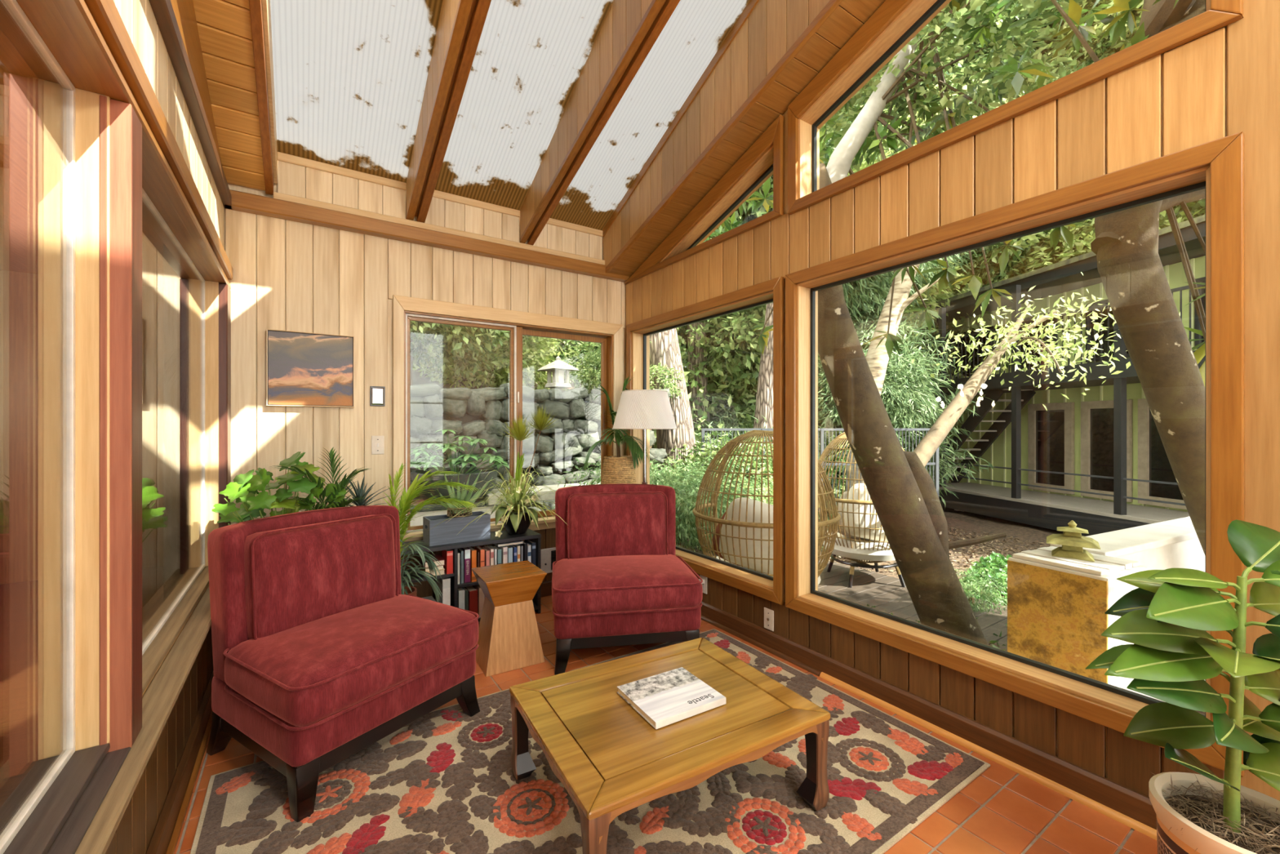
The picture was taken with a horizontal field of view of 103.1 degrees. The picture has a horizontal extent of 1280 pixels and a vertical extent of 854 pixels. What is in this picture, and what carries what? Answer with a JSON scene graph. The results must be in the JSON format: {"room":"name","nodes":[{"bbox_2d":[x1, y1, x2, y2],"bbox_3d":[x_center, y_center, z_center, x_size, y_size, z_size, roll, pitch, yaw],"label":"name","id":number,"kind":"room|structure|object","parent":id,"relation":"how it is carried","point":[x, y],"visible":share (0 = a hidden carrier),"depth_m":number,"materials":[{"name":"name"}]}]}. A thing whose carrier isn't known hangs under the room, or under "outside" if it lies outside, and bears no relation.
{"room":"sunroom","nodes":[
{"label":"sunroom","id":0,"kind":"room"},
{"bbox_2d":[0,269,163,584],"bbox_3d":[-5.606,0.000,3.783,4.230,2.700,0.100,0,0,-34],"label":"wall","id":1,"kind":"structure","parent":0,"point":[19,291],"depth_m":4.14,"materials":[{"name":"wood"}]},
{"bbox_2d":[0,29,163,288],"bbox_3d":[-3.411,-1.300,0.559,4.130,0.100,7.700,0,0,-34],"label":"ceiling","id":2,"kind":"structure","parent":0,"point":[19,85],"depth_m":2.56,"materials":[{"name":"brown wood"}]},
{"bbox_2d":[46,0,232,853],"bbox_3d":[-0.631,-0.817,0.262,0.178,4.934,5.934,0,0,-34],"label":"wall","id":3,"kind":"structure","parent":0,"point":[146,55],"depth_m":1.20,"materials":[{"name":"orange wood"}]},
{"bbox_2d":[0,0,110,853],"bbox_3d":[-0.890,-0.015,0.590,0.108,1.476,1.272,0,0,-34],"label":"window","id":4,"kind":"structure","parent":3,"relation":"in","point":[70,753],"depth_m":1.09,"materials":[{"name":"brown wood"}]},
{"bbox_2d":[145,671,213,853],"bbox_3d":[-0.583,1.200,0.274,0.040,0.100,5.900,0,0,-34],"label":"baseboard","id":5,"kind":"structure","parent":3,"relation":"attached to","point":[164,839],"depth_m":1.69,"materials":[{"name":"brown wood"}]},
{"bbox_2d":[142,153,218,693],"bbox_3d":[-1.747,-0.015,1.884,0.108,1.476,1.676,0,0,-34],"label":"window","id":6,"kind":"structure","parent":3,"relation":"in","point":[161,631],"depth_m":2.54,"materials":[{"name":"brown wood"}]},
{"bbox_2d":[163,243,191,600],"bbox_3d":[-3.425,-0.150,0.490,4.230,3.000,7.800,0,0,-34],"label":"wall","id":7,"kind":"structure","parent":0,"point":[171,365],"depth_m":2.64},
{"bbox_2d":[163,168,626,602],"bbox_3d":[-1.253,0.000,3.476,2.950,3.300,0.140,0,0,-34],"label":"wall","id":8,"kind":"structure","parent":0,"point":[288,275],"depth_m":3.02,"materials":[{"name":"brown wood"}]},
{"bbox_2d":[266,328,354,407],"bbox_3d":[-1.898,-0.328,2.942,0.425,0.425,0.034,0,0,-34],"label":"painting","id":9,"kind":"object","parent":8,"relation":"attached to","point":[304,369],"visible":1,"depth_m":2.93,"materials":[{"name":"multicoloured paint"}]},
{"bbox_2d":[369,386,385,406],"bbox_3d":[-1.621,-0.187,3.140,0.082,0.122,0.012,0,0,-34],"label":"picture frame","id":10,"kind":"object","parent":8,"relation":"attached to","point":[377,393],"visible":1,"depth_m":3.13,"materials":[{"name":"black paint"}]},
{"bbox_2d":[371,386,383,404],"bbox_3d":[-1.619,-0.187,3.137,0.068,0.106,0.005,0,0,-34],"label":"picture","id":11,"kind":"object","parent":10,"relation":"attached to","point":[377,393],"depth_m":3.13,"materials":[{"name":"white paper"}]},
{"bbox_2d":[371,435,384,454],"bbox_3d":[-1.620,0.115,3.141,0.070,0.115,0.012,0,0,-34],"label":"light switch","id":12,"kind":"object","parent":8,"relation":"attached to","point":[377,442],"visible":1,"depth_m":3.14,"materials":[{"name":"white plastic"}]},
{"bbox_2d":[392,294,622,542],"bbox_3d":[-0.870,-0.034,3.689,1.687,1.578,0.188,0,0,-34],"label":"window","id":13,"kind":"structure","parent":8,"relation":"in","point":[406,309],"depth_m":3.63,"materials":[{"name":"brown wood"}]},
{"bbox_2d":[541,581,551,596],"bbox_3d":[-1.173,1.200,3.435,2.498,0.100,0.022,0,0,-34],"label":"baseboard","id":14,"kind":"structure","parent":8,"relation":"attached to","point":[546,587],"depth_m":3.74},
{"bbox_2d":[541,546,555,573],"bbox_3d":[-0.581,0.993,3.820,0.370,0.180,0.028,0,0,-34],"label":"wall heater","id":15,"kind":"object","parent":8,"relation":"attached to","point":[548,555],"visible":0.37,"depth_m":3.75,"materials":[{"name":"grey metal"}]},
{"bbox_2d":[412,364,651,467],"bbox_3d":[-6.271,-0.100,8.381,10.800,3.700,7.100,0,0,-34],"label":"bank","id":16,"kind":"object","parent":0,"point":[416,379],"depth_m":8.26,"materials":[{"name":"stone"}]},
{"bbox_2d":[409,320,509,385],"bbox_3d":[-3.143,-1.474,7.014,3.122,2.350,2.781,0,0,-10],"label":"tree","id":17,"kind":"object","parent":16,"relation":"on","point":[424,341],"visible":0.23,"depth_m":6.75,"materials":[{"name":"green plant"}]},
{"bbox_2d":[413,325,584,390],"bbox_3d":[-2.391,-1.467,8.479,2.496,2.360,2.636,0,0,44],"label":"tree","id":18,"kind":"object","parent":16,"relation":"on","point":[531,344],"visible":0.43,"depth_m":8.03,"materials":[{"name":"green plant"}]},
{"bbox_2d":[412,336,600,382],"bbox_3d":[-4.246,-4.778,10.831,7.361,12.458,6.728,0,0,13],"label":"tree","id":19,"kind":"object","parent":16,"relation":"on","point":[426,364],"visible":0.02,"depth_m":9.62,"materials":[{"name":"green plant"}]},
{"bbox_2d":[412,338,600,384],"bbox_3d":[-3.365,-5.225,12.012,6.828,13.544,6.870,0,0,15],"label":"tree","id":20,"kind":"object","parent":16,"relation":"on","point":[566,342],"visible":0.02,"depth_m":10.49,"materials":[{"name":"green plant"}]},
{"bbox_2d":[560,341,684,398],"bbox_3d":[-0.281,-0.995,8.452,2.165,1.441,1.400,0,0,-18],"label":"shrub","id":21,"kind":"object","parent":16,"relation":"on","point":[597,357],"visible":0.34,"depth_m":8.26,"materials":[{"name":"green plant"}]},
{"bbox_2d":[192,0,885,281],"bbox_3d":[0.505,-2.564,1.030,2.920,2.833,6.160,0,0,-34],"label":"ceiling","id":22,"kind":"structure","parent":0,"point":[600,126],"depth_m":2.79,"materials":[{"name":"brown wood"}]},
{"bbox_2d":[0,565,1157,853],"bbox_3d":[-2.008,1.310,0.949,6.900,0.120,8.600,0,0,-34],"label":"floor","id":23,"kind":"structure","parent":0,"point":[1002,811],"depth_m":1.81,"materials":[{"name":"orange tile"}]},
{"bbox_2d":[212,451,346,524],"bbox_3d":[-1.780,0.691,2.551,0.532,1.118,0.377,0,0,-34],"label":"potted plant","id":24,"kind":"object","parent":23,"relation":"on","point":[244,487],"visible":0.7,"depth_m":2.50,"materials":[{"name":"plant"}]},
{"bbox_2d":[268,446,371,511],"bbox_3d":[-1.630,0.680,2.609,0.406,1.140,0.440,0,0,26],"label":"palm","id":25,"kind":"object","parent":23,"relation":"on","point":[344,481],"visible":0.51,"depth_m":2.63,"materials":[{"name":"plant"}]},
{"bbox_2d":[206,505,479,822],"bbox_3d":[-1.180,0.811,2.079,0.743,0.878,0.759,0,0,31],"label":"slipper chair","id":26,"kind":"object","parent":23,"relation":"on","point":[320,654],"visible":1,"depth_m":1.92,"materials":[{"name":"red fabric"}]},
{"bbox_2d":[244,515,395,639],"bbox_3d":[-1.343,0.626,2.178,0.201,0.423,0.589,0,0,31],"label":"cushion","id":27,"kind":"object","parent":26,"relation":"on","point":[298,573],"depth_m":2.06,"materials":[{"name":"red fabric"}]},
{"bbox_2d":[223,594,478,726],"bbox_3d":[-1.112,0.868,2.038,0.584,0.194,0.759,0,0,31],"label":"seat cushion","id":28,"kind":"object","parent":26,"relation":"on","point":[319,668],"depth_m":1.84,"materials":[{"name":"red fabric"}]},
{"bbox_2d":[325,475,395,506],"bbox_3d":[-1.477,0.751,2.691,0.322,0.997,0.345,0,0,-34],"label":"dracaena","id":29,"kind":"object","parent":23,"relation":"on","point":[360,492],"visible":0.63,"depth_m":2.70,"materials":[{"name":"plant"}]},
{"bbox_2d":[400,533,443,602],"bbox_3d":[-1.212,0.904,2.686,0.363,0.691,0.321,0,0,-34],"label":"palm","id":30,"kind":"object","parent":23,"relation":"on","point":[431,564],"visible":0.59,"depth_m":2.68,"materials":[{"name":"plant"}]},
{"bbox_2d":[380,463,478,595],"bbox_3d":[-1.200,0.727,2.888,0.584,1.045,0.378,0,0,-34],"label":"palm","id":31,"kind":"object","parent":23,"relation":"on","point":[405,503],"visible":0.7,"depth_m":2.85,"materials":[{"name":"plant"}]},
{"bbox_2d":[400,528,541,622],"bbox_3d":[-1.188,0.985,3.201,1.095,0.530,0.261,0,0,-34],"label":"bookcase","id":32,"kind":"object","parent":23,"relation":"on","point":[531,535],"visible":0.27,"depth_m":3.16,"materials":[{"name":"wood"}]},
{"bbox_2d":[435,577,450,605],"bbox_3d":[-1.226,1.062,3.160,0.046,0.275,0.201,0,0,-34],"label":"book","id":33,"kind":"object","parent":32,"relation":"on","point":[445,589],"visible":0.37,"depth_m":3.08,"materials":[{"name":"paper"}]},
{"bbox_2d":[441,549,453,573],"bbox_3d":[-1.190,0.826,3.139,0.036,0.138,0.131,0,0,-34],"label":"book","id":34,"kind":"object","parent":32,"relation":"on","point":[447,555],"visible":0.76,"depth_m":3.09,"materials":[{"name":"paper"}]},
{"bbox_2d":[422,511,490,546],"bbox_3d":[-1.159,0.642,3.220,0.370,0.155,0.170,0,0,-36],"label":"planter","id":35,"kind":"object","parent":32,"relation":"on","point":[444,533],"visible":0.94,"depth_m":3.15,"materials":[{"name":"grey stone"}]},
{"bbox_2d":[430,466,493,518],"bbox_3d":[-1.120,0.479,3.213,0.372,0.459,0.209,0,0,-34],"label":"aloe plant","id":36,"kind":"object","parent":35,"relation":"in","point":[462,495],"visible":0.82,"depth_m":3.20,"materials":[{"name":"green plant"}]},
{"bbox_2d":[457,547,463,583],"bbox_3d":[-1.132,0.870,3.190,0.017,0.200,0.131,0,0,-34],"label":"book","id":37,"kind":"object","parent":32,"relation":"on","point":[460,551],"visible":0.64,"depth_m":3.14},
{"bbox_2d":[460,546,470,582],"bbox_3d":[-1.108,0.867,3.213,0.035,0.205,0.132,0,0,-34],"label":"book","id":38,"kind":"object","parent":32,"relation":"on","point":[466,550],"visible":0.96,"depth_m":3.16,"materials":[{"name":"paper"}]},
{"bbox_2d":[465,585,477,617],"bbox_3d":[-1.079,1.112,3.231,0.051,0.175,0.151,0,0,-34],"label":"book","id":39,"kind":"object","parent":32,"relation":"on","point":[473,591],"visible":0.46,"depth_m":3.17,"materials":[{"name":"paper"}]},
{"bbox_2d":[467,546,476,582],"bbox_3d":[-1.072,0.872,3.229,0.029,0.195,0.131,0,0,-34],"label":"book","id":40,"kind":"object","parent":32,"relation":"on","point":[473,551],"visible":0.69,"depth_m":3.18,"materials":[{"name":"paper"}]},
{"bbox_2d":[473,584,484,617],"bbox_3d":[-1.037,1.107,3.259,0.036,0.185,0.151,0,0,-34],"label":"book","id":41,"kind":"object","parent":32,"relation":"on","point":[481,597],"visible":0.39,"depth_m":3.20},
{"bbox_2d":[402,406,580,537],"bbox_3d":[-0.798,0.281,3.148,0.924,0.877,1.279,0,0,27],"label":"potted plant","id":42,"kind":"object","parent":32,"relation":"on","point":[516,517],"visible":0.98,"depth_m":3.36,"materials":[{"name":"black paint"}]},
{"bbox_2d":[502,511,532,534],"bbox_3d":[-0.832,0.644,3.438,0.224,0.150,0.224,0,0,-34],"label":"bowl","id":43,"kind":"object","parent":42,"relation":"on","point":[524,524],"depth_m":3.36,"materials":[{"name":"ceramic"}]},
{"bbox_2d":[471,560,546,676],"bbox_3d":[-0.706,1.012,2.729,0.318,0.476,0.304,0,0,-32],"label":"stool","id":44,"kind":"object","parent":23,"relation":"on","point":[508,636],"visible":0.98,"depth_m":2.64,"materials":[{"name":"brown wood"}]},
{"bbox_2d":[190,628,990,853],"bbox_3d":[-0.112,1.242,1.841,2.396,0.014,1.505,0,0,-34],"label":"area rug","id":45,"kind":"object","parent":23,"relation":"on","point":[444,781],"visible":0.54,"depth_m":1.70,"materials":[{"name":"fabric"}]},
{"bbox_2d":[509,637,830,853],"bbox_3d":[0.076,1.083,1.734,0.860,0.307,0.690,0,0,-30],"label":"coffee table","id":46,"kind":"object","parent":45,"relation":"on","point":[610,760],"visible":0.96,"depth_m":1.60,"materials":[{"name":"brown wood"}]},
{"bbox_2d":[617,666,725,728],"bbox_3d":[0.104,0.918,1.737,0.280,0.022,0.252,0,0,-31],"label":"book","id":47,"kind":"object","parent":46,"relation":"on","point":[664,699],"visible":1,"depth_m":1.71,"materials":[{"name":"white paper"}]},
{"bbox_2d":[551,483,702,675],"bbox_3d":[-0.108,0.811,2.974,0.804,0.878,0.765,0,0,-10],"label":"slipper chair","id":48,"kind":"object","parent":23,"relation":"on","point":[619,578],"visible":0.99,"depth_m":2.72,"materials":[{"name":"red fabric"}]},
{"bbox_2d":[566,493,666,558],"bbox_3d":[-0.141,0.626,3.167,0.624,0.423,0.207,0,0,-10],"label":"cushion","id":49,"kind":"object","parent":48,"relation":"on","point":[599,525],"depth_m":3.08,"materials":[{"name":"red fabric"}]},
{"bbox_2d":[551,554,702,614],"bbox_3d":[-0.095,0.868,2.893,0.804,0.194,0.601,0,0,-10],"label":"seat cushion","id":50,"kind":"object","parent":48,"relation":"on","point":[582,584],"depth_m":2.65,"materials":[{"name":"red fabric"}]},
{"bbox_2d":[612,389,676,484],"bbox_3d":[0.033,0.502,3.554,0.453,1.497,0.453,0,0,-36],"label":"floor lamp","id":51,"kind":"object","parent":23,"relation":"on","point":[637,409],"visible":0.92,"depth_m":3.40,"materials":[{"name":"white fabric"}]},
{"bbox_2d":[1085,519,1279,853],"bbox_3d":[1.367,0.737,1.142,0.580,1.023,0.455,0,0,-34],"label":"rubber plant","id":52,"kind":"object","parent":23,"relation":"on","point":[1166,618],"visible":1,"depth_m":1.16,"materials":[{"name":"green plant"}]},
{"bbox_3d":[-0.162,0.850,3.893,0.260,0.800,0.260,0,0,-34],"label":"plant stand","id":53,"kind":"object","parent":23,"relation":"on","visible":0},
{"bbox_2d":[583,376,650,484],"bbox_3d":[-0.175,0.035,3.834,0.512,0.835,0.414,0,0,-2],"label":"palm","id":54,"kind":"object","parent":53,"relation":"on","point":[618,468],"visible":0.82,"depth_m":3.79,"materials":[{"name":"wicker"}]},
{"bbox_2d":[600,455,636,484],"bbox_3d":[-0.163,0.340,3.893,0.271,0.226,0.271,0,0,-34],"label":"basket","id":55,"kind":"object","parent":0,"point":[616,469],"depth_m":3.79,"materials":[{"name":"wicker"}]},
{"bbox_2d":[626,0,1279,800],"bbox_3d":[1.544,-0.650,1.778,0.162,4.600,6.060,0,0,-34],"label":"wall","id":56,"kind":"structure","parent":0,"point":[1224,82],"depth_m":1.75,"materials":[{"name":"brown wood"}]},
{"bbox_2d":[624,114,783,284],"bbox_3d":[0.391,-1.427,3.492,0.181,0.544,1.623,0,0,-34],"label":"window","id":57,"kind":"structure","parent":56,"relation":"in","point":[764,158],"depth_m":3.16,"materials":[{"name":"brown wood"}]},
{"bbox_2d":[626,275,784,604],"bbox_3d":[0.404,0.077,3.473,0.181,1.789,1.587,0,0,-34],"label":"window","id":58,"kind":"structure","parent":56,"relation":"in","point":[760,584],"depth_m":3.08,"materials":[{"name":"brown wood"}]},
{"bbox_2d":[764,607,773,631],"bbox_3d":[0.723,1.085,2.860,0.010,0.115,0.070,0,0,-34],"label":"power outlet","id":59,"kind":"object","parent":56,"relation":"attached to","point":[768,613],"visible":1,"depth_m":2.85,"materials":[{"name":"white plastic"}]},
{"bbox_2d":[700,601,1156,839],"bbox_3d":[1.499,1.200,1.665,0.042,0.100,5.920,0,0,-34],"label":"baseboard","id":60,"kind":"structure","parent":56,"relation":"attached to","point":[1133,809],"depth_m":1.99,"materials":[{"name":"wood"}]},
{"bbox_2d":[785,131,1244,777],"bbox_3d":[1.299,0.077,2.121,0.181,1.789,1.602,0,0,-34],"label":"window","id":61,"kind":"structure","parent":56,"relation":"in","point":[1217,166],"depth_m":1.76,"materials":[{"name":"brown wood"}]},
{"bbox_2d":[787,0,1244,214],"bbox_3d":[1.303,-1.693,2.115,0.181,1.106,1.583,0,0,-34],"label":"window","id":62,"kind":"structure","parent":56,"relation":"in","point":[895,23],"depth_m":2.30,"materials":[{"name":"brown wood"}]},
{"bbox_2d":[817,506,1204,714],"bbox_3d":[9.634,0.688,18.376,31.640,3.077,48.000,0,0,-34],"label":"ground","id":63,"kind":"structure","parent":0,"point":[973,522],"depth_m":10.29,"materials":[{"name":"brown soil"}]},
{"bbox_2d":[573,325,748,448],"bbox_3d":[0.248,-5.950,13.949,6.794,16.539,7.246,0,0,-40],"label":"tree","id":64,"kind":"object","parent":63,"relation":"on","point":[679,333],"visible":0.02,"depth_m":11.54,"materials":[{"name":"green plant"}]},
{"bbox_2d":[555,449,773,551],"bbox_3d":[0.359,0.922,5.660,2.402,1.358,1.908,0,0,10],"label":"shrub","id":65,"kind":"object","parent":63,"relation":"on","point":[665,475],"visible":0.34,"depth_m":5.30,"materials":[{"name":"green plant"}]},
{"bbox_2d":[649,328,697,494],"bbox_3d":[0.442,-2.300,8.934,1.418,8.334,0.831,0,0,-15],"label":"trunk","id":66,"kind":"object","parent":63,"relation":"on","point":[664,348],"visible":0.27,"depth_m":8.72,"materials":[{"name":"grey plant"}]},
{"bbox_2d":[687,242,710,440],"bbox_3d":[1.244,-1.802,10.480,0.567,7.304,0.517,0,0,-34],"label":"conifer","id":67,"kind":"object","parent":63,"relation":"on","point":[704,380],"visible":0.16,"depth_m":10.33,"materials":[{"name":"green plant"}]},
{"bbox_2d":[659,431,773,497],"bbox_3d":[1.550,0.918,8.680,2.397,1.726,2.549,0,0,15],"label":"shrub","id":68,"kind":"object","parent":63,"relation":"on","point":[699,444],"visible":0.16,"depth_m":8.11,"materials":[{"name":"green plant"}]},
{"bbox_2d":[593,160,844,481],"bbox_3d":[1.741,-5.136,12.437,6.827,15.040,7.290,0,0,-31],"label":"tree","id":69,"kind":"object","parent":63,"relation":"on","point":[736,377],"visible":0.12,"depth_m":10.16,"materials":[{"name":"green plant"}]},
{"bbox_2d":[693,396,826,477],"bbox_3d":[2.279,0.632,10.507,2.980,2.505,3.708,0,0,24],"label":"shrub","id":70,"kind":"object","parent":63,"relation":"on","point":[731,422],"visible":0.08,"depth_m":9.96,"materials":[{"name":"green plant"}]},
{"bbox_2d":[751,208,773,471],"bbox_3d":[2.417,-1.796,9.517,0.737,7.323,0.637,0,0,-34],"label":"conifer","id":71,"kind":"object","parent":63,"relation":"on","point":[764,399],"visible":0.21,"depth_m":9.33,"materials":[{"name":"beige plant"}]},
{"bbox_2d":[701,428,938,520],"bbox_3d":[3.026,0.890,8.452,4.057,1.720,0.052,0,0,-4],"label":"metal fence","id":72,"kind":"object","parent":63,"relation":"on","point":[935,463],"visible":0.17,"depth_m":8.46,"materials":[{"name":"grey metal"}]},
{"bbox_2d":[675,535,1007,651],"bbox_3d":[0.804,1.575,5.360,2.540,0.150,5.150,0,0,-34],"label":"patio","id":73,"kind":"structure","parent":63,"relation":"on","point":[886,593],"depth_m":4.53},
{"bbox_2d":[692,430,840,585],"bbox_3d":[0.950,0.766,3.942,1.125,1.477,0.983,0,0,25],"label":"egg chair","id":74,"kind":"object","parent":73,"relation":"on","point":[743,536],"visible":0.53,"depth_m":3.71,"materials":[{"name":"wicker"}]},
{"bbox_2d":[711,511,740,565],"bbox_3d":[0.832,0.879,3.943,0.516,0.420,0.256,25,-2,-4],"label":"pillow","id":75,"kind":"object","parent":74,"relation":"on","point":[722,526],"depth_m":3.85,"materials":[{"name":"fabric"}]},
{"bbox_2d":[719,497,773,574],"bbox_3d":[0.903,0.820,3.777,0.596,0.500,0.276,15,5,18],"label":"cushion","id":76,"kind":"object","parent":74,"relation":"on","point":[750,501],"depth_m":3.69,"materials":[{"name":"fabric"}]},
{"bbox_2d":[817,431,905,587],"bbox_3d":[2.201,0.766,4.933,1.044,1.477,0.911,0,0,5],"label":"egg chair","id":77,"kind":"object","parent":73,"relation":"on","point":[860,535],"visible":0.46,"depth_m":4.69,"materials":[{"name":"wicker"}]},
{"bbox_2d":[837,491,863,538],"bbox_3d":[2.089,0.879,4.896,0.516,0.420,0.256,27,-11,-22],"label":"pillow","id":78,"kind":"object","parent":77,"relation":"on","point":[842,525],"depth_m":4.73,"materials":[{"name":"fabric"}]},
{"bbox_2d":[822,532,895,560],"bbox_3d":[2.206,1.135,5.000,0.780,0.190,0.780,0,0,-2],"label":"seat cushion","id":79,"kind":"object","parent":77,"relation":"on","point":[855,548],"depth_m":4.68,"materials":[{"name":"fabric"}]},
{"bbox_2d":[844,483,888,541],"bbox_3d":[2.212,0.820,4.775,0.596,0.500,0.276,14,0,-1],"label":"cushion","id":80,"kind":"object","parent":77,"relation":"on","point":[850,531],"depth_m":4.67,"materials":[{"name":"fabric"}]},
{"bbox_2d":[706,34,993,506],"bbox_3d":[4.164,-4.796,11.816,6.730,15.027,6.477,0,0,42],"label":"tree","id":81,"kind":"object","parent":63,"relation":"on","point":[877,287],"visible":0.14,"depth_m":10.54,"materials":[{"name":"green plant"}]},
{"bbox_2d":[817,431,927,520],"bbox_3d":[4.333,1.186,11.182,3.814,2.677,3.657,0,0,-16],"label":"shrub","id":82,"kind":"object","parent":63,"relation":"on","point":[833,437],"visible":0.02,"depth_m":10.19,"materials":[{"name":"green plant"}]},
{"bbox_2d":[839,32,980,451],"bbox_3d":[6.284,-8.001,15.635,6.609,20.170,7.122,0,0,22],"label":"tree","id":83,"kind":"object","parent":63,"relation":"on","point":[944,293],"visible":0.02,"depth_m":13.53,"materials":[{"name":"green plant"}]},
{"bbox_2d":[829,83,1006,491],"bbox_3d":[5.149,-2.004,9.163,3.903,8.535,3.241,0,0,-2],"label":"birch tree","id":84,"kind":"object","parent":63,"relation":"on","point":[877,358],"visible":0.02,"depth_m":8.85,"materials":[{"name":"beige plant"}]},
{"bbox_2d":[866,551,1011,650],"bbox_3d":[3.482,1.631,4.609,4.238,0.410,2.176,0,0,-34],"label":"ivy","id":85,"kind":"object","parent":63,"relation":"on","point":[996,567],"visible":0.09,"depth_m":5.28,"materials":[{"name":"plant"}]},
{"bbox_2d":[703,0,1177,645],"bbox_3d":[1.705,-1.391,5.134,3.050,6.643,5.834,0,0,-34],"label":"leaning tree","id":86,"kind":"object","parent":63,"relation":"on","point":[904,495],"visible":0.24,"depth_m":3.39,"materials":[{"name":"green plant"}]},
{"bbox_2d":[904,62,995,451],"bbox_3d":[8.821,-6.942,17.778,7.152,17.747,6.963,0,0,15],"label":"tree","id":87,"kind":"object","parent":63,"relation":"on","point":[966,79],"visible":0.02,"depth_m":15.05,"materials":[{"name":"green plant"}]},
{"bbox_2d":[954,568,1007,614],"bbox_3d":[2.717,1.407,4.278,0.710,0.392,0.726,0,0,40],"label":"shrub","id":88,"kind":"object","parent":63,"relation":"on","point":[971,598],"visible":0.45,"depth_m":4.16,"materials":[{"name":"green plant"}]},
{"bbox_2d":[915,18,1048,440],"bbox_3d":[10.556,-7.532,16.770,7.302,19.331,6.122,0,0,5],"label":"tree","id":89,"kind":"object","parent":63,"relation":"on","point":[975,72],"visible":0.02,"depth_m":14.92,"materials":[{"name":"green plant"}]},
{"bbox_2d":[817,526,1204,712],"bbox_3d":[5.305,1.860,5.314,8.496,0.769,8.190,0,0,-34],"label":"litter","id":90,"kind":"object","parent":63,"relation":"on","point":[955,533],"visible":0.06,"depth_m":7.82,"materials":[{"name":"plant"}]},
{"bbox_2d":[675,474,773,554],"bbox_3d":[1.152,1.130,6.321,1.756,1.110,1.590,0,0,12],"label":"shrub","id":91,"kind":"object","parent":90,"relation":"on","point":[765,499],"visible":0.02,"depth_m":6.15,"materials":[{"name":"green plant"}]},
{"bbox_2d":[857,271,1180,565],"bbox_3d":[5.046,-0.142,6.793,4.926,3.771,2.844,0,0,-34],"label":"tree","id":92,"kind":"object","parent":63,"relation":"on","point":[931,441],"visible":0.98,"depth_m":6.85,"materials":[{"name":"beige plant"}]},
{"bbox_2d":[931,0,1139,426],"bbox_3d":[11.607,-7.459,14.716,7.372,19.270,6.542,0,0,-5],"label":"tree","id":93,"kind":"object","parent":63,"relation":"on","point":[1009,272],"visible":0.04,"depth_m":13.81,"materials":[{"name":"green plant"}]},
{"bbox_2d":[888,214,1204,536],"bbox_3d":[11.014,-0.940,11.164,6.200,7.600,12.700,0,0,-9],"label":"building","id":94,"kind":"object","parent":63,"relation":"on","point":[1098,460],"visible":0.3,"depth_m":10.96,"materials":[{"name":"paint"}]},
{"bbox_2d":[1007,546,1149,697],"bbox_3d":[2.096,1.139,2.444,0.406,1.022,0.400,0,0,-27],"label":"pedestal","id":95,"kind":"object","parent":63,"relation":"on","point":[1057,606],"visible":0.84,"depth_m":2.33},
{"bbox_2d":[1046,520,1101,561],"bbox_3d":[2.104,0.543,2.473,0.197,0.175,0.197,0,0,39],"label":"ornament","id":96,"kind":"object","parent":95,"relation":"on","point":[1072,541],"visible":1,"depth_m":2.44,"materials":[{"name":"stone"}]},
{"bbox_2d":[986,0,1204,554],"bbox_3d":[3.806,-3.653,2.690,6.203,10.899,6.416,0,0,-34],"label":"tree","id":97,"kind":"object","parent":63,"relation":"on","point":[1125,245],"visible":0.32,"depth_m":2.66,"materials":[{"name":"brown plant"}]},
{"bbox_2d":[999,0,1204,297],"bbox_3d":[12.899,-6.802,12.730,6.835,17.858,6.524,0,0,26],"label":"tree","id":98,"kind":"object","parent":63,"relation":"on","point":[1088,235],"visible":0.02,"depth_m":12.59,"materials":[{"name":"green plant"}]},
{"bbox_2d":[1049,516,1204,702],"bbox_3d":[3.252,1.140,3.133,2.200,1.020,0.240,0,0,-27],"label":"wall","id":99,"kind":"structure","parent":63,"relation":"on","point":[1175,543],"depth_m":2.94,"materials":[{"name":"paint"}]},
{"bbox_2d":[1076,21,1204,234],"bbox_3d":[13.947,-6.813,10.195,7.222,17.947,6.370,0,0,-14],"label":"tree","id":100,"kind":"object","parent":63,"relation":"on","point":[1200,204],"visible":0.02,"depth_m":10.86,"materials":[{"name":"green plant"}]},
{"bbox_3d":[-4.526,1.560,4.895,6.860,0.380,5.840,0,0,-34],"label":"ground","id":101,"kind":"structure","parent":0,"visible":0},
{"bbox_2d":[409,497,507,526],"bbox_3d":[-2.467,1.075,5.083,2.300,0.589,0.660,0,0,-34],"label":"stone ledge","id":102,"kind":"object","parent":101,"relation":"on","point":[419,520],"visible":0.09,"depth_m":5.02,"materials":[{"name":"stone"}]},
{"bbox_2d":[409,429,509,503],"bbox_3d":[-1.949,0.406,5.391,1.072,0.748,0.974,0,0,2],"label":"shrub","id":103,"kind":"object","parent":102,"relation":"on","point":[464,472],"visible":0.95,"depth_m":5.26,"materials":[{"name":"green plant"}]},
{"bbox_2d":[409,382,671,511],"bbox_3d":[-2.213,0.476,6.397,6.206,2.147,0.690,0,0,-34],"label":"stone wall","id":104,"kind":"structure","parent":101,"relation":"on","point":[480,413],"depth_m":6.53,"materials":[{"name":"stone"}]},
{"bbox_2d":[537,355,579,388],"bbox_3d":[-1.155,-0.775,7.176,0.432,0.450,0.432,0,0,-45],"label":"stone lantern","id":105,"kind":"object","parent":104,"relation":"on","point":[557,367],"visible":1,"depth_m":7.13,"materials":[{"name":"white stone"}]},
{"bbox_2d":[484,482,599,505],"bbox_3d":[-1.078,1.040,5.883,1.500,0.660,0.500,0,0,-34],"label":"stone bench","id":106,"kind":"object","parent":101,"relation":"on","point":[550,495],"visible":0.08,"depth_m":5.62,"materials":[{"name":"stone"}]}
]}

